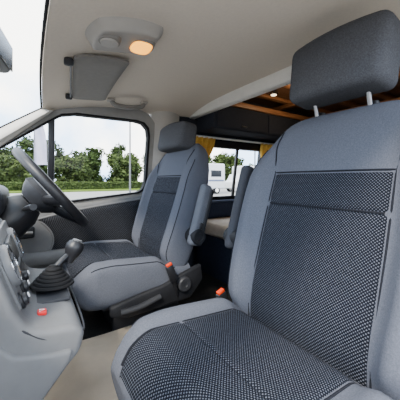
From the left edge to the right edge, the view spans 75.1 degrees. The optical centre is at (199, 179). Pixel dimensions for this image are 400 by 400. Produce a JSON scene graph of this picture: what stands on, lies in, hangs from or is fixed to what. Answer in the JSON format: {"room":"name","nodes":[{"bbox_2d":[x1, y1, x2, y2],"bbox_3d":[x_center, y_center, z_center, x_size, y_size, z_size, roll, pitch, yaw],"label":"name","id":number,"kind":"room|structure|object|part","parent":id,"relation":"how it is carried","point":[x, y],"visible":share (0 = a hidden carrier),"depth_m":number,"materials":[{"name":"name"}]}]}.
{"room":"vehicle interior","nodes":[
{"label":"vehicle interior","id":0,"kind":"room"},
{"bbox_2d":[70,266,232,339],"bbox_3d":[0.543,0.680,1.354,3.600,0.060,1.680,0,0,-34],"label":"floor","id":1,"kind":"structure","parent":0,"point":[96,324],"depth_m":1.38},
{"bbox_2d":[0,185,84,399],"bbox_3d":[-0.664,0.325,0.559,0.710,0.610,1.585,0,0,-34],"label":"dashboard","id":2,"kind":"object","parent":1,"relation":"on","point":[41,333],"visible":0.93,"depth_m":0.53,"materials":[{"name":"grey plastic"}]},
{"bbox_2d":[0,185,9,214],"bbox_3d":[-0.865,0.080,0.999,0.200,0.120,0.420,0,0,-33],"label":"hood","id":3,"kind":"object","parent":2,"relation":"attached to","point":[4,192],"depth_m":0.99,"materials":[{"name":"plastic"}]},
{"bbox_2d":[0,244,22,286],"bbox_3d":[-0.410,0.185,0.562,0.044,0.093,0.096,0,0,-33],"label":"air vent","id":4,"kind":"object","parent":2,"relation":"attached to","point":[10,269],"depth_m":0.53,"materials":[{"name":"plastic"}]},
{"bbox_2d":[6,228,23,256],"bbox_3d":[-0.542,0.185,0.762,0.044,0.093,0.096,0,0,-33],"label":"air vent","id":5,"kind":"object","parent":2,"relation":"attached to","point":[11,231],"depth_m":0.74,"materials":[{"name":"plastic"}]},
{"bbox_3d":[-0.373,0.253,0.550,0.022,0.036,0.036,0,0,-33],"label":"heater knob","id":6,"kind":"part","parent":2,"relation":"part of","materials":[{"name":"black plastic"}]},
{"bbox_3d":[-0.418,0.253,0.617,0.022,0.036,0.036,0,0,-33],"label":"heater knob","id":7,"kind":"part","parent":2,"relation":"part of","materials":[{"name":"black plastic"}]},
{"bbox_3d":[-0.462,0.253,0.684,0.022,0.036,0.036,0,0,-33],"label":"heater knob","id":8,"kind":"part","parent":2,"relation":"part of","materials":[{"name":"black plastic"}]},
{"bbox_3d":[-0.360,0.423,0.488,0.218,0.253,0.028,0,0,-33],"label":"panel","id":9,"kind":"part","parent":2,"relation":"part of","materials":[{"name":"plastic"}]},
{"bbox_2d":[11,147,87,225],"bbox_3d":[-0.650,0.037,1.140,0.287,0.344,0.433,0,0,-34],"label":"steering wheel","id":10,"kind":"object","parent":2,"relation":"attached to","point":[40,190],"visible":1,"depth_m":1.02,"materials":[{"name":"black plastic"}]},
{"bbox_3d":[-0.418,0.300,0.719,0.085,0.012,0.200,0,0,-33],"label":"shift plate","id":11,"kind":"part","parent":2,"relation":"part of","materials":[{"name":"plastic"}]},
{"bbox_2d":[29,238,83,291],"bbox_3d":[-0.390,0.231,0.719,0.138,0.118,0.108,0,0,-34],"label":"lever","id":12,"kind":"object","parent":2,"relation":"on","point":[54,277],"visible":1,"depth_m":0.70,"materials":[{"name":"black rubber"}]},
{"bbox_3d":[-0.368,0.208,0.763,0.052,0.067,0.051,0,0,-33],"label":"knob","id":13,"kind":"part","parent":12,"relation":"part of","materials":[{"name":"black plastic"}]},
{"bbox_2d":[43,325,131,399],"bbox_3d":[-0.341,0.643,0.805,0.520,0.017,0.520,0,0,-34],"label":"floor mat","id":14,"kind":"object","parent":1,"relation":"on","point":[87,376],"visible":0.31,"depth_m":0.86,"materials":[{"name":"beige carpet"}]},
{"bbox_2d":[62,121,213,330],"bbox_3d":[-0.315,0.166,1.340,0.680,0.969,0.626,0,0,-34],"label":"seat","id":15,"kind":"object","parent":1,"relation":"on","point":[123,279],"visible":0.94,"depth_m":1.21,"materials":[{"name":"fabric"}]},
{"bbox_3d":[-0.447,0.371,1.275,0.371,0.074,0.356,0,0,-33],"label":"cushion panel","id":16,"kind":"part","parent":15,"relation":"part of","materials":[{"name":"fabric"}]},
{"bbox_2d":[62,239,189,310],"bbox_3d":[-0.392,0.441,1.312,0.505,0.214,0.504,0,0,-33],"label":"cushion","id":17,"kind":"object","parent":15,"relation":"on","point":[111,275],"depth_m":1.11,"materials":[{"name":"fabric"}]},
{"bbox_3d":[-0.241,0.516,1.080,0.174,0.043,0.029,0,0,-33],"label":"height lever","id":18,"kind":"part","parent":15,"relation":"part of","materials":[{"name":"plastic"}]},
{"bbox_3d":[-0.220,0.199,1.425,0.131,0.441,0.332,0,0,-33],"label":"backrest panel","id":19,"kind":"part","parent":15,"relation":"part of","materials":[{"name":"fabric"}]},
{"bbox_3d":[-0.171,0.135,1.458,0.300,0.671,0.525,0,0,-33],"label":"backrest","id":20,"kind":"part","parent":15,"relation":"part of","materials":[{"name":"fabric"}]},
{"bbox_3d":[-0.070,0.478,1.193,0.068,0.068,0.020,0,0,-33],"label":"recliner knob","id":21,"kind":"part","parent":15,"relation":"part of","materials":[{"name":"plastic"}]},
{"bbox_3d":[-0.001,0.162,1.215,0.127,0.285,0.044,0,0,-33],"label":"armrest","id":22,"kind":"part","parent":15,"relation":"part of","materials":[{"name":"fabric"}]},
{"bbox_2d":[196,199,233,283],"bbox_3d":[0.638,0.403,2.044,1.280,0.495,0.565,0,0,-34],"label":"bench","id":23,"kind":"object","parent":1,"relation":"on","point":[213,256],"visible":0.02,"depth_m":1.76,"materials":[{"name":"blue fabric"}]},
{"bbox_2d":[205,217,229,238],"bbox_3d":[0.645,0.335,2.034,1.280,0.090,0.540,0,0,-33],"label":"cushion","id":24,"kind":"object","parent":23,"relation":"on","point":[215,228],"depth_m":1.74,"materials":[{"name":"beige fabric"}]},
{"bbox_2d":[111,10,399,399],"bbox_3d":[0.169,0.116,0.621,0.659,1.068,0.637,0,0,-34],"label":"seat","id":25,"kind":"object","parent":1,"relation":"on","point":[312,233],"visible":1,"depth_m":0.61,"materials":[{"name":"fabric"}]},
{"bbox_3d":[0.061,0.371,0.517,0.361,0.073,0.320,0,0,-33],"label":"cushion panel","id":26,"kind":"part","parent":25,"relation":"part of","materials":[{"name":"fabric"}]},
{"bbox_3d":[0.148,0.097,0.948,0.133,0.304,0.044,0,0,-33],"label":"armrest","id":27,"kind":"part","parent":25,"relation":"part of","materials":[{"name":"fabric"}]},
{"bbox_2d":[111,298,393,399],"bbox_3d":[0.117,0.441,0.553,0.495,0.214,0.504,0,0,-33],"label":"cushion","id":28,"kind":"object","parent":25,"relation":"on","point":[213,348],"depth_m":0.51,"materials":[{"name":"fabric"}]},
{"bbox_3d":[0.333,0.135,0.697,0.300,0.671,0.536,0,0,-33],"label":"backrest","id":29,"kind":"part","parent":25,"relation":"part of","materials":[{"name":"fabric"}]},
{"bbox_3d":[0.359,-0.214,0.804,0.046,0.140,0.012,0,0,-33],"label":"post","id":30,"kind":"part","parent":25,"relation":"part of","materials":[{"name":"metal"}]},
{"bbox_3d":[0.284,0.199,0.664,0.131,0.441,0.332,0,0,-33],"label":"backrest panel","id":31,"kind":"part","parent":25,"relation":"part of","materials":[{"name":"fabric"}]},
{"bbox_3d":[0.442,-0.214,0.679,0.046,0.140,0.012,0,0,-33],"label":"post","id":32,"kind":"part","parent":25,"relation":"part of","materials":[{"name":"metal"}]},
{"bbox_2d":[42,0,399,116],"bbox_3d":[-0.035,-0.430,0.954,0.915,0.195,1.570,0,0,-34],"label":"ceiling","id":33,"kind":"structure","parent":0,"point":[207,50],"depth_m":0.89,"materials":[{"name":"beige fabric"}]},
{"bbox_2d":[64,54,129,100],"bbox_3d":[-0.476,-0.420,1.121,0.239,0.060,0.485,0,0,-34],"label":"sun visor","id":34,"kind":"object","parent":33,"relation":"attached to","point":[94,76],"visible":1,"depth_m":1.05,"materials":[{"name":"fabric"}]},
{"bbox_3d":[-0.538,-0.404,1.083,0.007,0.017,0.403,0,0,-27],"label":"hinge rod","id":35,"kind":"part","parent":34,"relation":"part of","materials":[{"name":"grey plastic"}]},
{"bbox_2d":[85,16,162,54],"bbox_3d":[-0.231,-0.436,0.806,0.239,0.076,0.186,0,0,-34],"label":"ceiling lamp","id":36,"kind":"object","parent":33,"relation":"attached to","point":[113,33],"visible":1,"depth_m":0.76,"materials":[{"name":"plastic"}]},
{"bbox_2d":[107,98,147,109],"bbox_3d":[-0.407,-0.430,1.475,0.230,0.069,0.046,0,0,-34],"label":"handle","id":37,"kind":"object","parent":33,"relation":"attached to","point":[111,100],"visible":1,"depth_m":1.45,"materials":[{"name":"plastic"}]},
{"bbox_2d":[179,101,312,265],"bbox_3d":[0.656,0.000,2.378,2.080,1.300,0.158,0,0,-34],"label":"wall","id":38,"kind":"structure","parent":0,"point":[192,259],"depth_m":2.05,"materials":[{"name":"plastic"}]},
{"bbox_2d":[0,107,154,292],"bbox_3d":[-0.838,0.105,1.391,1.238,1.090,0.134,0,0,-34],"label":"door","id":39,"kind":"structure","parent":38,"relation":"in","point":[109,217],"depth_m":1.50,"materials":[{"name":"grey plastic"}]},
{"bbox_3d":[-0.924,0.275,1.341,0.120,0.060,0.020,0,0,-33],"label":"handle","id":40,"kind":"part","parent":39,"relation":"part of","materials":[{"name":"plastic"}]},
{"bbox_3d":[-0.686,0.415,1.471,0.620,0.075,0.075,0,0,-33],"label":"armrest","id":41,"kind":"part","parent":39,"relation":"part of","materials":[{"name":"grey plastic"}]},
{"bbox_3d":[-0.863,0.373,1.422,1.230,0.553,0.055,0,0,-33],"label":"panel","id":42,"kind":"part","parent":39,"relation":"part of","materials":[{"name":"grey plastic"}]},
{"bbox_3d":[-0.623,0.270,1.547,0.593,0.308,0.012,0,0,-33],"label":"insert trim","id":43,"kind":"part","parent":39,"relation":"part of","materials":[{"name":"black fabric"}]},
{"bbox_2d":[149,111,178,169],"bbox_3d":[-0.253,0.060,1.773,0.205,1.180,0.194,0,0,-34],"label":"trim","id":44,"kind":"structure","parent":38,"relation":"attached to","point":[161,119],"depth_m":1.71,"materials":[{"name":"plastic"}]},
{"bbox_2d":[196,135,272,199],"bbox_3d":[0.282,-0.070,2.129,0.860,0.500,0.162,0,0,-34],"label":"window","id":45,"kind":"structure","parent":38,"relation":"in","point":[218,144],"depth_m":2.12,"materials":[{"name":"black plastic"}]},
{"bbox_2d":[195,136,215,157],"bbox_3d":[0.014,-0.085,1.903,0.174,0.440,0.129,0,0,-34],"label":"curtain","id":46,"kind":"object","parent":45,"relation":"hanging from","point":[207,143],"visible":0.14,"depth_m":1.88,"materials":[{"name":"yellow fabric"}]},
{"bbox_3d":[0.322,-0.312,2.068,0.860,0.016,0.016,0,0,-34],"label":"curtain rail","id":47,"kind":"part","parent":45,"relation":"part of","materials":[{"name":"white metal"}]},
{"bbox_2d":[260,143,272,156],"bbox_3d":[0.569,-0.085,2.270,0.193,0.440,0.129,0,0,-34],"label":"curtain","id":48,"kind":"object","parent":45,"relation":"hanging from","point":[263,147],"visible":0.12,"depth_m":2.21,"materials":[{"name":"yellow fabric"}]},
{"bbox_2d":[189,65,291,118],"bbox_3d":[0.366,-0.468,1.214,0.050,0.066,1.540,0,0,-34],"label":"trim","id":49,"kind":"structure","parent":38,"relation":"attached to","point":[281,78],"depth_m":1.34,"materials":[{"name":"plastic"}]},
{"bbox_2d":[197,102,309,140],"bbox_3d":[0.662,-0.439,2.171,1.500,0.197,0.220,0,0,-34],"label":"upper cabinet","id":50,"kind":"object","parent":38,"relation":"attached to","point":[244,120],"visible":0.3,"depth_m":1.86,"materials":[{"name":"wood"}]},
{"bbox_3d":[0.304,-0.420,1.823,0.470,0.140,0.014,0,0,-33],"label":"door","id":51,"kind":"part","parent":50,"relation":"part of","materials":[{"name":"wood"}]},
{"bbox_3d":[0.713,-0.420,2.093,0.470,0.140,0.014,0,0,-33],"label":"door","id":52,"kind":"part","parent":50,"relation":"part of","materials":[{"name":"wood"}]},
{"bbox_2d":[245,68,399,117],"bbox_3d":[1.126,-0.623,1.741,1.960,0.085,1.660,0,0,-34],"label":"ceiling","id":53,"kind":"structure","parent":0,"point":[280,102],"depth_m":2.07,"materials":[{"name":"brown wood"}]},
{"bbox_2d":[269,89,277,95],"bbox_3d":[0.511,-0.610,1.801,0.060,0.051,0.060,0,0,-34],"label":"spot lamp","id":54,"kind":"object","parent":53,"relation":"attached to","point":[274,92],"visible":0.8,"depth_m":1.78,"materials":[{"name":"silver metal"}]},
{"label":"outside","id":55,"kind":"structure","parent":0,"visible":0},
{"bbox_2d":[10,189,235,199],"bbox_3d":[-2.700,1.350,22.197,160.000,0.100,160.000,0,0,-33],"label":"ground","id":56,"kind":"structure","parent":55,"point":[223,192],"depth_m":25.04,"materials":[{"name":"grey asphalt"}]},
{"bbox_2d":[34,126,46,164],"bbox_3d":[-6.286,-0.475,10.233,0.447,3.550,0.106,0,0,-34],"label":"banner","id":57,"kind":"object","parent":56,"relation":"on","point":[40,146],"visible":0.87,"depth_m":10.22,"materials":[{"name":"white fabric"}]},
{"bbox_2d":[9,188,225,193],"bbox_3d":[-15.089,1.270,49.973,140.000,0.100,38.000,0,0,-33],"label":"lawn","id":58,"kind":"structure","parent":56,"relation":"on","point":[132,189],"depth_m":30.21,"materials":[{"name":"green plant"}]},
{"bbox_2d":[0,146,13,167],"bbox_3d":[-35.203,-2.735,45.092,6.616,7.919,4.845,0,0,-34],"label":"tree","id":59,"kind":"object","parent":58,"relation":"on","point":[5,150],"visible":0.11,"depth_m":44.71,"materials":[{"name":"green plant"}]},
{"bbox_2d":[0,152,39,182],"bbox_3d":[-24.614,-1.135,33.910,6.404,5.139,4.713,0,0,-34],"label":"tree","id":60,"kind":"object","parent":58,"relation":"on","point":[12,170],"visible":0.63,"depth_m":33.49,"materials":[{"name":"green plant"}]},
{"bbox_2d":[9,135,55,175],"bbox_3d":[-26.673,-3.023,41.737,6.483,8.494,4.682,0,0,-34],"label":"tree","id":61,"kind":"object","parent":58,"relation":"on","point":[26,144],"visible":0.2,"depth_m":40.65,"materials":[{"name":"green plant"}]},
{"bbox_2d":[47,140,64,180],"bbox_3d":[-28.827,-3.139,49.236,6.986,8.727,4.714,0,0,-34],"label":"tree","id":62,"kind":"object","parent":58,"relation":"on","point":[59,153],"visible":0.2,"depth_m":49.80,"materials":[{"name":"green plant"}]},
{"bbox_2d":[0,181,142,190],"bbox_3d":[-10.369,0.731,37.367,44.156,1.228,1.240,0,0,-34],"label":"hedge","id":63,"kind":"object","parent":58,"relation":"on","point":[11,186],"visible":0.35,"depth_m":33.89,"materials":[{"name":"green plant"}]},
{"bbox_2d":[54,154,93,181],"bbox_3d":[-18.368,-1.179,38.068,6.140,5.375,4.519,0,0,-34],"label":"tree","id":64,"kind":"object","parent":58,"relation":"on","point":[71,169],"visible":0.87,"depth_m":37.15,"materials":[{"name":"green plant"}]},
{"bbox_2d":[73,150,101,182],"bbox_3d":[-20.489,-2.060,45.826,6.082,6.895,4.687,0,0,-34],"label":"tree","id":65,"kind":"object","parent":58,"relation":"on","point":[94,165],"visible":0.26,"depth_m":45.57,"materials":[{"name":"green plant"}]},
{"bbox_2d":[70,147,106,181],"bbox_3d":[-22.800,-2.851,53.394,7.040,8.150,4.638,0,0,-34],"label":"tree","id":66,"kind":"object","parent":58,"relation":"on","point":[91,150],"visible":0.23,"depth_m":53.34,"materials":[{"name":"green plant"}]},
{"bbox_2d":[105,150,142,181],"bbox_3d":[-12.406,-1.567,42.002,6.093,6.073,4.720,0,0,-34],"label":"tree","id":67,"kind":"object","parent":58,"relation":"on","point":[122,169],"visible":0.84,"depth_m":41.19,"materials":[{"name":"green plant"}]},
{"bbox_2d":[105,155,142,181],"bbox_3d":[-14.473,-1.696,49.751,6.718,6.320,4.532,0,0,-34],"label":"tree","id":68,"kind":"object","parent":58,"relation":"on","point":[109,178],"visible":0.06,"depth_m":48.91,"materials":[{"name":"green plant"}]},
{"bbox_2d":[111,144,137,178],"bbox_3d":[-16.882,-3.557,57.360,6.447,9.562,4.864,0,0,-34],"label":"tree","id":69,"kind":"object","parent":58,"relation":"on","point":[120,149],"visible":0.23,"depth_m":56.56,"materials":[{"name":"green plant"}]},
{"bbox_2d":[208,153,227,176],"bbox_3d":[3.846,-2.630,62.057,6.577,7.927,5.044,0,0,-34],"label":"tree","id":70,"kind":"object","parent":58,"relation":"on","point":[215,159],"visible":0.12,"depth_m":61.04,"materials":[{"name":"green plant"}]},
{"bbox_2d":[214,152,240,180],"bbox_3d":[6.013,-2.287,54.234,6.437,7.022,4.527,0,0,-34],"label":"tree","id":71,"kind":"object","parent":58,"relation":"on","point":[225,159],"visible":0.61,"depth_m":53.34,"materials":[{"name":"green plant"}]},
{"bbox_2d":[238,157,244,165],"bbox_3d":[9.600,-2.282,65.907,6.749,7.292,4.828,0,0,-34],"label":"tree","id":72,"kind":"object","parent":58,"relation":"on","point":[239,159],"visible":0.09,"depth_m":65.50,"materials":[{"name":"green plant"}]},
{"bbox_2d":[129,122,130,192],"bbox_3d":[-4.606,-1.542,14.940,1.310,5.685,0.200,0,0,-34],"label":"lamp post","id":73,"kind":"object","parent":56,"relation":"on","point":[129,122],"visible":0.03,"depth_m":15.23,"materials":[{"name":"grey metal"}]},
{"bbox_2d":[208,163,224,193],"bbox_3d":[-0.469,-0.125,24.262,5.600,2.850,2.120,0,0,-34],"label":"motorhome","id":74,"kind":"object","parent":56,"relation":"on","point":[216,180],"visible":0.21,"depth_m":24.36,"materials":[{"name":"white paint"}]},
{"bbox_2d":[225,166,253,191],"bbox_3d":[5.484,-0.125,29.401,5.600,2.850,2.120,0,0,-34],"label":"motorhome","id":75,"kind":"object","parent":56,"relation":"on","point":[228,184],"visible":0.13,"depth_m":28.28,"materials":[{"name":"white paint"}]},
{"bbox_2d":[254,151,255,166],"bbox_3d":[3.392,-1.843,18.075,1.310,6.285,0.200,0,0,-34],"label":"lamp post","id":76,"kind":"object","parent":56,"relation":"on","point":[254,151],"visible":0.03,"depth_m":18.37,"materials":[{"name":"grey metal"}]},
{"bbox_3d":[-0.975,0.390,0.350,0.040,0.540,1.620,0,0,-33],"label":"wall","id":77,"kind":"structure","parent":0,"visible":0},
{"bbox_2d":[0,0,49,127],"bbox_3d":[-0.733,-0.125,0.510,0.781,0.558,1.570,0,0,-34],"label":"window","id":78,"kind":"structure","parent":77,"relation":"in","point":[46,6],"depth_m":0.82,"materials":[{"name":"black rubber"}]},
{"bbox_2d":[0,27,12,72],"bbox_3d":[-0.503,-0.331,0.626,0.048,0.083,0.200,0,0,-23],"label":"mirror","id":79,"kind":"object","parent":78,"relation":"attached to","point":[6,50],"visible":1,"depth_m":0.67,"materials":[{"name":"black plastic"}]},
{"bbox_2d":[0,108,53,146],"bbox_3d":[-1.087,-0.099,1.194,0.737,0.567,0.121,0,0,-27],"label":"trim","id":80,"kind":"structure","parent":77,"relation":"attached to","point":[10,131],"depth_m":1.26,"materials":[{"name":"plastic"}]}
]}

